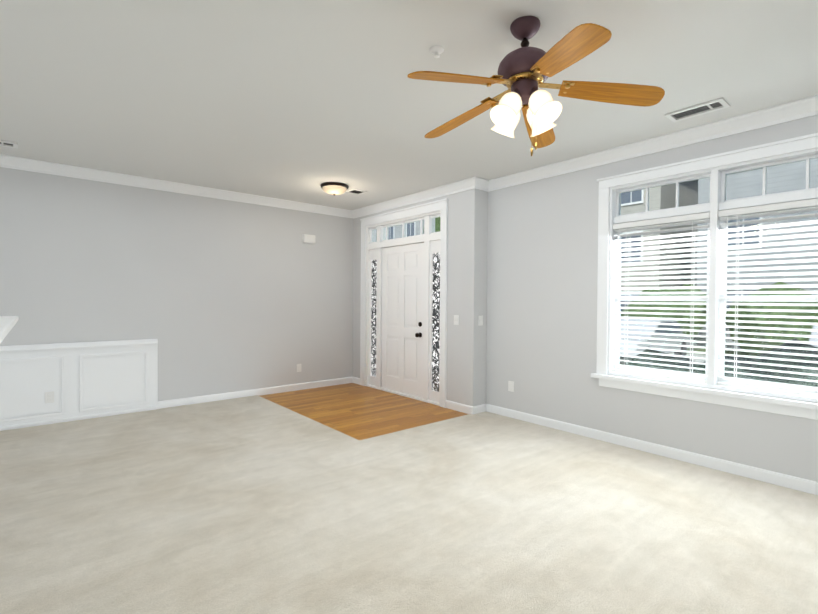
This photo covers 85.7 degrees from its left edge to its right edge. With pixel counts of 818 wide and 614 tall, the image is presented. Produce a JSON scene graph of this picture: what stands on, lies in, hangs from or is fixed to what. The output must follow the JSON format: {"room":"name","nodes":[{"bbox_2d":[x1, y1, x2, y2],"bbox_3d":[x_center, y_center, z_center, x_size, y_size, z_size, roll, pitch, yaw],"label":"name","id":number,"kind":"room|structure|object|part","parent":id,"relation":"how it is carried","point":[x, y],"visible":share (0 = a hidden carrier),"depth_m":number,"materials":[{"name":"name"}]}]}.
{"room":"empty living room","nodes":[
{"label":"empty living room","id":0,"kind":"room"},
{"bbox_2d":[0,167,353,400],"bbox_3d":[-3.766,-0.128,4.630,7.726,2.700,0.150,0,1,-40],"label":"wall","id":1,"kind":"structure","parent":0,"point":[214,296],"depth_m":5.38,"materials":[{"name":"paint"}]},
{"bbox_2d":[0,339,157,430],"bbox_3d":[-4.754,0.812,3.689,4.690,0.846,0.048,0,1,-40],"label":"wainscoting","id":2,"kind":"structure","parent":1,"relation":"attached to","point":[85,380],"depth_m":4.70,"materials":[{"name":"white paint"}]},
{"bbox_2d":[0,316,18,342],"bbox_3d":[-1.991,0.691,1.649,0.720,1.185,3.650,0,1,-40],"label":"countertop","id":3,"kind":"structure","parent":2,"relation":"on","point":[7,323],"depth_m":2.31,"materials":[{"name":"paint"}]},
{"bbox_2d":[45,391,53,402],"bbox_3d":[-3.718,0.934,4.562,0.075,0.115,0.009,0,1,-40],"label":"outlet","id":4,"kind":"object","parent":2,"relation":"attached to","point":[49,397],"visible":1,"depth_m":4.56,"materials":[{"name":"white plastic"}]},
{"bbox_2d":[0,154,351,217],"bbox_3d":[-3.647,-1.423,4.547,7.336,0.105,0.085,0,1,-40],"label":"crown molding","id":5,"kind":"structure","parent":1,"relation":"attached to","point":[6,161],"depth_m":5.13,"materials":[{"name":"white paint"}]},
{"bbox_2d":[297,364,300,371],"bbox_3d":[-1.592,0.882,6.384,0.075,0.115,0.009,0,1,-40],"label":"electrical outlet","id":6,"kind":"object","parent":1,"relation":"attached to","point":[298,367],"visible":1,"depth_m":6.38,"materials":[{"name":"white plastic"}]},
{"bbox_2d":[302,234,314,243],"bbox_3d":[-1.456,-0.993,6.438,0.200,0.130,0.040,0,1,-40],"label":"door chime","id":7,"kind":"object","parent":1,"relation":"attached to","point":[308,239],"visible":1,"depth_m":6.41,"materials":[{"name":"white plastic"}]},
{"bbox_2d":[0,0,817,209],"bbox_3d":[-0.688,-1.476,1.154,7.958,0.150,9.385,0,1,-40],"label":"ceiling","id":8,"kind":"structure","parent":0,"point":[298,100],"depth_m":2.78,"materials":[{"name":"white paint"}]},
{"bbox_2d":[0,140,17,148],"bbox_3d":[-3.679,-1.458,3.875,0.364,0.013,0.160,0,1,-40],"label":"ceiling vent","id":9,"kind":"object","parent":8,"relation":"in","point":[8,144],"visible":1,"depth_m":3.95,"materials":[{"name":"white metal"}]},
{"bbox_2d":[320,182,348,195],"bbox_3d":[-0.902,-1.408,5.345,0.340,0.127,0.340,0,1,-40],"label":"ceiling light","id":10,"kind":"object","parent":8,"relation":"attached to","point":[335,188],"visible":1,"depth_m":5.24,"materials":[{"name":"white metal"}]},
{"bbox_2d":[346,189,366,194],"bbox_3d":[-0.672,-1.468,5.630,0.204,0.013,0.200,0,1,-40],"label":"ceiling vent","id":11,"kind":"object","parent":8,"relation":"in","point":[356,191],"visible":1,"depth_m":5.63,"materials":[{"name":"white metal"}]},
{"bbox_2d":[430,46,443,57],"bbox_3d":[0.153,-1.397,2.428,0.080,0.040,0.080,0,1,-40],"label":"detector","id":12,"kind":"object","parent":8,"relation":"attached to","point":[436,51],"visible":1,"depth_m":2.42,"materials":[{"name":"white plastic"}]},
{"bbox_2d":[407,16,664,155],"bbox_3d":[0.542,-1.075,2.228,1.238,0.672,1.216,0,1,-40],"label":"ceiling fan","id":13,"kind":"object","parent":8,"relation":"hanging from","point":[525,72],"visible":1,"depth_m":2.13,"materials":[{"name":"brown wood"}]},
{"label":"blade","id":14,"kind":"part","parent":13,"relation":"part of","materials":[{"name":"brown wood"}]},
{"bbox_3d":[0.284,-1.054,2.496,0.480,0.006,0.140,-11,6,44],"label":"blade","id":15,"kind":"part","parent":13,"relation":"part of","materials":[{"name":"brown wood"}]},
{"bbox_3d":[0.516,-0.976,2.302,0.140,0.138,0.140,0,34,-34],"label":"lamp shade","id":16,"kind":"part","parent":13,"relation":"part of","materials":[{"name":"white glass"}]},
{"bbox_3d":[0.487,-0.973,2.150,0.140,0.138,0.140,38,-19,-29],"label":"lamp shade","id":17,"kind":"part","parent":13,"relation":"part of","materials":[{"name":"white glass"}]},
{"bbox_3d":[0.579,-1.207,2.207,0.268,0.150,0.268,0,1,-40],"label":"motor","id":18,"kind":"part","parent":13,"relation":"part of","materials":[{"name":"brown metal"}]},
{"bbox_3d":[0.580,-1.310,2.205,0.044,0.069,0.044,0,1,-40],"label":"rod","id":19,"kind":"part","parent":13,"relation":"part of","materials":[{"name":"brown metal"}]},
{"bbox_2d":[530,87,536,95],"bbox_3d":[0.614,-1.043,2.157,0.060,0.050,0.060,0,-32,-34],"label":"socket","id":20,"kind":"object","parent":13,"relation":"attached to","point":[533,90],"depth_m":2.14,"materials":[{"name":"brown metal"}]},
{"bbox_3d":[0.619,-0.893,2.182,0.077,0.312,0.032,0,1,-40],"label":"chain","id":21,"kind":"part","parent":13,"relation":"part of","materials":[{"name":"gold metal"}]},
{"bbox_3d":[0.759,-1.052,2.578,0.140,0.006,0.480,-13,-14,24],"label":"blade","id":22,"kind":"part","parent":13,"relation":"part of","materials":[{"name":"brown wood"}]},
{"bbox_3d":[0.668,-0.974,2.273,0.140,0.138,0.140,-38,21,-28],"label":"lamp shade","id":23,"kind":"part","parent":13,"relation":"part of","materials":[{"name":"white glass"}]},
{"bbox_3d":[0.639,-0.972,2.121,0.140,0.138,0.140,0,-32,-34],"label":"lamp shade","id":24,"kind":"part","parent":13,"relation":"part of","materials":[{"name":"white glass"}]},
{"bbox_3d":[0.648,-1.040,1.806,0.140,0.006,0.480,13,8,-12],"label":"blade","id":25,"kind":"part","parent":13,"relation":"part of","materials":[{"name":"brown wood"}]},
{"bbox_3d":[0.984,-1.044,2.151,0.480,0.006,0.140,10,-11,8],"label":"blade","id":26,"kind":"part","parent":13,"relation":"part of","materials":[{"name":"brown wood"}]},
{"bbox_2d":[665,97,730,121],"bbox_3d":[2.066,-1.410,3.166,0.184,0.013,0.360,0,1,-40],"label":"ceiling vent","id":27,"kind":"object","parent":8,"relation":"in","point":[700,109],"visible":1,"depth_m":3.15,"materials":[{"name":"white metal"}]},
{"bbox_2d":[353,189,482,405],"bbox_3d":[-0.061,-0.129,6.114,0.150,2.700,2.665,0,1,-40],"label":"wall","id":28,"kind":"structure","parent":0,"point":[464,292],"depth_m":5.19,"materials":[{"name":"paint"}]},
{"bbox_2d":[382,243,423,397],"bbox_3d":[-0.114,0.171,6.092,0.122,2.044,0.928,0,1,-40],"label":"front door","id":29,"kind":"structure","parent":28,"relation":"in","point":[402,310],"depth_m":6.08,"materials":[{"name":"white paint"}]},
{"bbox_3d":[0.121,0.299,5.782,0.078,0.203,0.066,0,1,-40],"label":"knob","id":30,"kind":"part","parent":29,"relation":"part of","materials":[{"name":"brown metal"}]},
{"bbox_2d":[360,198,447,407],"bbox_3d":[-0.086,-0.055,6.118,0.180,2.552,1.864,0,1,-40],"label":"door frame","id":31,"kind":"structure","parent":28,"relation":"attached to","point":[435,321],"depth_m":5.77,"materials":[{"name":"white paint"}]},
{"bbox_3d":[-0.081,0.181,6.120,0.008,1.760,1.510,0,1,-40],"label":"sidelight glass","id":32,"kind":"part","parent":31,"relation":"part of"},
{"bbox_3d":[-0.073,-1.056,6.100,0.008,0.195,1.510,0,1,-40],"label":"transom glass","id":33,"kind":"part","parent":31,"relation":"part of","materials":[{"name":"clear glass"}]},
{"bbox_2d":[352,176,483,218],"bbox_3d":[-0.034,-1.423,5.899,0.099,0.105,2.515,0,1,-40],"label":"crown molding","id":34,"kind":"structure","parent":28,"relation":"attached to","point":[475,182],"depth_m":5.62,"materials":[{"name":"white paint"}]},
{"bbox_2d":[454,315,458,324],"bbox_3d":[0.559,0.154,5.252,0.018,0.115,0.075,0,1,-40],"label":"light switch","id":35,"kind":"object","parent":28,"relation":"attached to","point":[456,319],"visible":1,"depth_m":5.25,"materials":[{"name":"white plastic"}]},
{"bbox_2d":[481,191,487,404],"bbox_3d":[0.840,-0.109,5.229,0.083,2.700,0.150,0,1,-40],"label":"wall","id":36,"kind":"structure","parent":0,"point":[484,288],"depth_m":5.17,"materials":[{"name":"paint"}]},
{"bbox_2d":[478,316,482,325],"bbox_3d":[0.837,0.158,5.122,0.075,0.115,0.018,0,1,-40],"label":"light switch","id":37,"kind":"object","parent":36,"relation":"attached to","point":[480,320],"visible":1,"depth_m":5.12,"materials":[{"name":"white plastic"}]},
{"bbox_2d":[486,115,817,481],"bbox_3d":[3.096,-0.053,2.737,0.150,2.700,6.870,0,1,-40],"label":"wall","id":38,"kind":"structure","parent":0,"point":[542,271],"depth_m":4.34,"materials":[{"name":"paint"}]},
{"bbox_2d":[508,381,513,391],"bbox_3d":[1.141,0.888,4.936,0.009,0.115,0.075,0,1,-40],"label":"outlet","id":39,"kind":"object","parent":38,"relation":"attached to","point":[511,386],"visible":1,"depth_m":4.93,"materials":[{"name":"white plastic"}]},
{"bbox_2d":[484,95,817,191],"bbox_3d":[2.980,-1.350,2.671,0.098,0.105,6.480,0,1,-40],"label":"crown molding","id":40,"kind":"structure","parent":38,"relation":"attached to","point":[787,112],"depth_m":3.63,"materials":[{"name":"white paint"}]},
{"bbox_2d":[591,133,817,419],"bbox_3d":[2.421,-0.214,3.492,0.203,1.941,1.920,0,1,-40],"label":"window unit","id":41,"kind":"structure","parent":38,"relation":"in","point":[719,211],"depth_m":3.48,"materials":[{"name":"white paint"}]},
{"label":"outside","id":42,"kind":"structure","parent":0,"visible":0},
{"bbox_2d":[620,337,705,363],"bbox_3d":[20.302,1.547,33.308,66.010,0.100,65.000,0,1,-40],"label":"ground","id":43,"kind":"structure","parent":42,"point":[687,354],"depth_m":15.15,"materials":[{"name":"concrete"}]},
{"bbox_2d":[375,221,423,241],"bbox_3d":[-0.027,-4.572,44.148,9.800,11.520,14.800,0,1,-40],"label":"building","id":44,"kind":"structure","parent":43,"relation":"on","point":[414,228],"depth_m":37.48,"materials":[{"name":"grey"}]},
{"bbox_2d":[620,180,697,315],"bbox_3d":[10.121,-4.170,29.817,9.800,11.320,16.800,0,1,-40],"label":"building","id":45,"kind":"structure","parent":43,"relation":"on","point":[693,188],"depth_m":21.73,"materials":[{"name":"beige"}]},
{"bbox_2d":[687,347,748,355],"bbox_3d":[1.878,1.630,17.740,17.250,0.020,65.000,0,1,-40],"label":"lawn","id":46,"kind":"structure","parent":43,"relation":"on","point":[726,351],"depth_m":16.84,"materials":[{"name":"green plant"}]},
{"bbox_2d":[423,217,439,231],"bbox_3d":[4.069,-2.393,21.063,6.386,7.982,7.053,0,1,-40],"label":"tree","id":47,"kind":"object","parent":46,"relation":"on","point":[437,222],"depth_m":20.98,"materials":[{"name":"green plant"}]},
{"bbox_2d":[620,318,691,355],"bbox_3d":[7.473,1.048,14.402,4.491,1.355,1.770,0,1,-40],"label":"car","id":48,"kind":"object","parent":46,"relation":"on","point":[656,336],"depth_m":13.50,"materials":[{"name":"white paint"}]},
{"bbox_3d":[7.554,0.630,14.461,2.400,0.400,1.760,0,1,-40],"label":"glass","id":49,"kind":"part","parent":48,"relation":"part of","materials":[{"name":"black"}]},
{"bbox_2d":[621,283,706,339],"bbox_3d":[10.368,0.308,17.546,2.872,2.678,3.107,0,1,-40],"label":"hedge","id":50,"kind":"object","parent":46,"relation":"on","point":[671,311],"depth_m":16.59,"materials":[{"name":"green plant"}]},
{"bbox_2d":[625,349,758,380],"bbox_3d":[2.948,1.145,4.644,1.439,1.404,1.731,0,1,-40],"label":"bush","id":51,"kind":"object","parent":46,"relation":"on","point":[694,365],"depth_m":4.47,"materials":[{"name":"green plant"}]},
{"bbox_2d":[725,338,817,386],"bbox_3d":[3.554,1.073,4.121,2.004,1.571,1.612,0,1,-40],"label":"bush","id":52,"kind":"object","parent":46,"relation":"on","point":[802,370],"depth_m":3.90,"materials":[{"name":"green plant"}]},
{"bbox_2d":[725,282,817,355],"bbox_3d":[12.489,0.509,14.991,3.169,2.766,2.919,0,1,-40],"label":"hedge","id":53,"kind":"object","parent":46,"relation":"on","point":[771,325],"depth_m":14.18,"materials":[{"name":"green plant"}]},
{"bbox_2d":[808,325,817,346],"bbox_3d":[10.950,1.133,10.598,4.491,1.355,1.770,0,1,-40],"label":"car","id":54,"kind":"object","parent":46,"relation":"on","point":[814,339],"depth_m":10.55,"materials":[{"name":"white paint"}]},
{"bbox_2d":[696,158,817,348],"bbox_3d":[19.464,-4.089,16.436,9.800,11.720,13.300,0,1,-40],"label":"building","id":55,"kind":"structure","parent":43,"relation":"on","point":[797,172],"depth_m":16.61,"materials":[{"name":"grey"}]},
{"bbox_3d":[-0.706,1.359,1.202,7.958,0.119,9.385,0,1,-40],"label":"floor","id":56,"kind":"structure","parent":0,"visible":0},
{"bbox_2d":[260,383,467,439],"bbox_3d":[-0.674,1.225,5.546,1.536,0.005,2.485,0,1,-40],"label":"floor","id":57,"kind":"structure","parent":56,"relation":"on","point":[357,411],"depth_m":5.29,"materials":[{"name":"brown wood"}]},
{"bbox_2d":[0,395,817,613],"bbox_3d":[-0.706,1.293,1.200,7.658,0.013,9.085,0,1,-40],"label":"floor carpet","id":58,"kind":"object","parent":56,"relation":"on","point":[256,504],"visible":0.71,"depth_m":2.59,"materials":[{"name":"beige carpet"}]},
{"bbox_3d":[-3.679,-0.028,-1.341,0.150,2.700,9.385,0,1,-40],"label":"wall","id":59,"kind":"structure","parent":0,"visible":0},
{"bbox_2d":[158,377,353,408],"bbox_3d":[-3.709,1.174,4.598,7.396,0.100,0.014,0,1,-40],"label":"baseboard","id":60,"kind":"structure","parent":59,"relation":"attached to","point":[308,385],"depth_m":5.94,"materials":[{"name":"white paint"}]},
{"bbox_2d":[446,400,477,413],"bbox_3d":[0.594,1.190,5.224,0.014,0.100,0.444,0,1,-40],"label":"baseboard","id":61,"kind":"structure","parent":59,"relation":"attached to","point":[467,409],"depth_m":5.19,"materials":[{"name":"white paint"}]},
{"bbox_2d":[482,404,817,494],"bbox_3d":[3.016,1.247,2.718,0.014,0.100,6.540,0,1,-40],"label":"baseboard","id":62,"kind":"structure","parent":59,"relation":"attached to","point":[784,480],"depth_m":3.68,"materials":[{"name":"white paint"}]}
]}

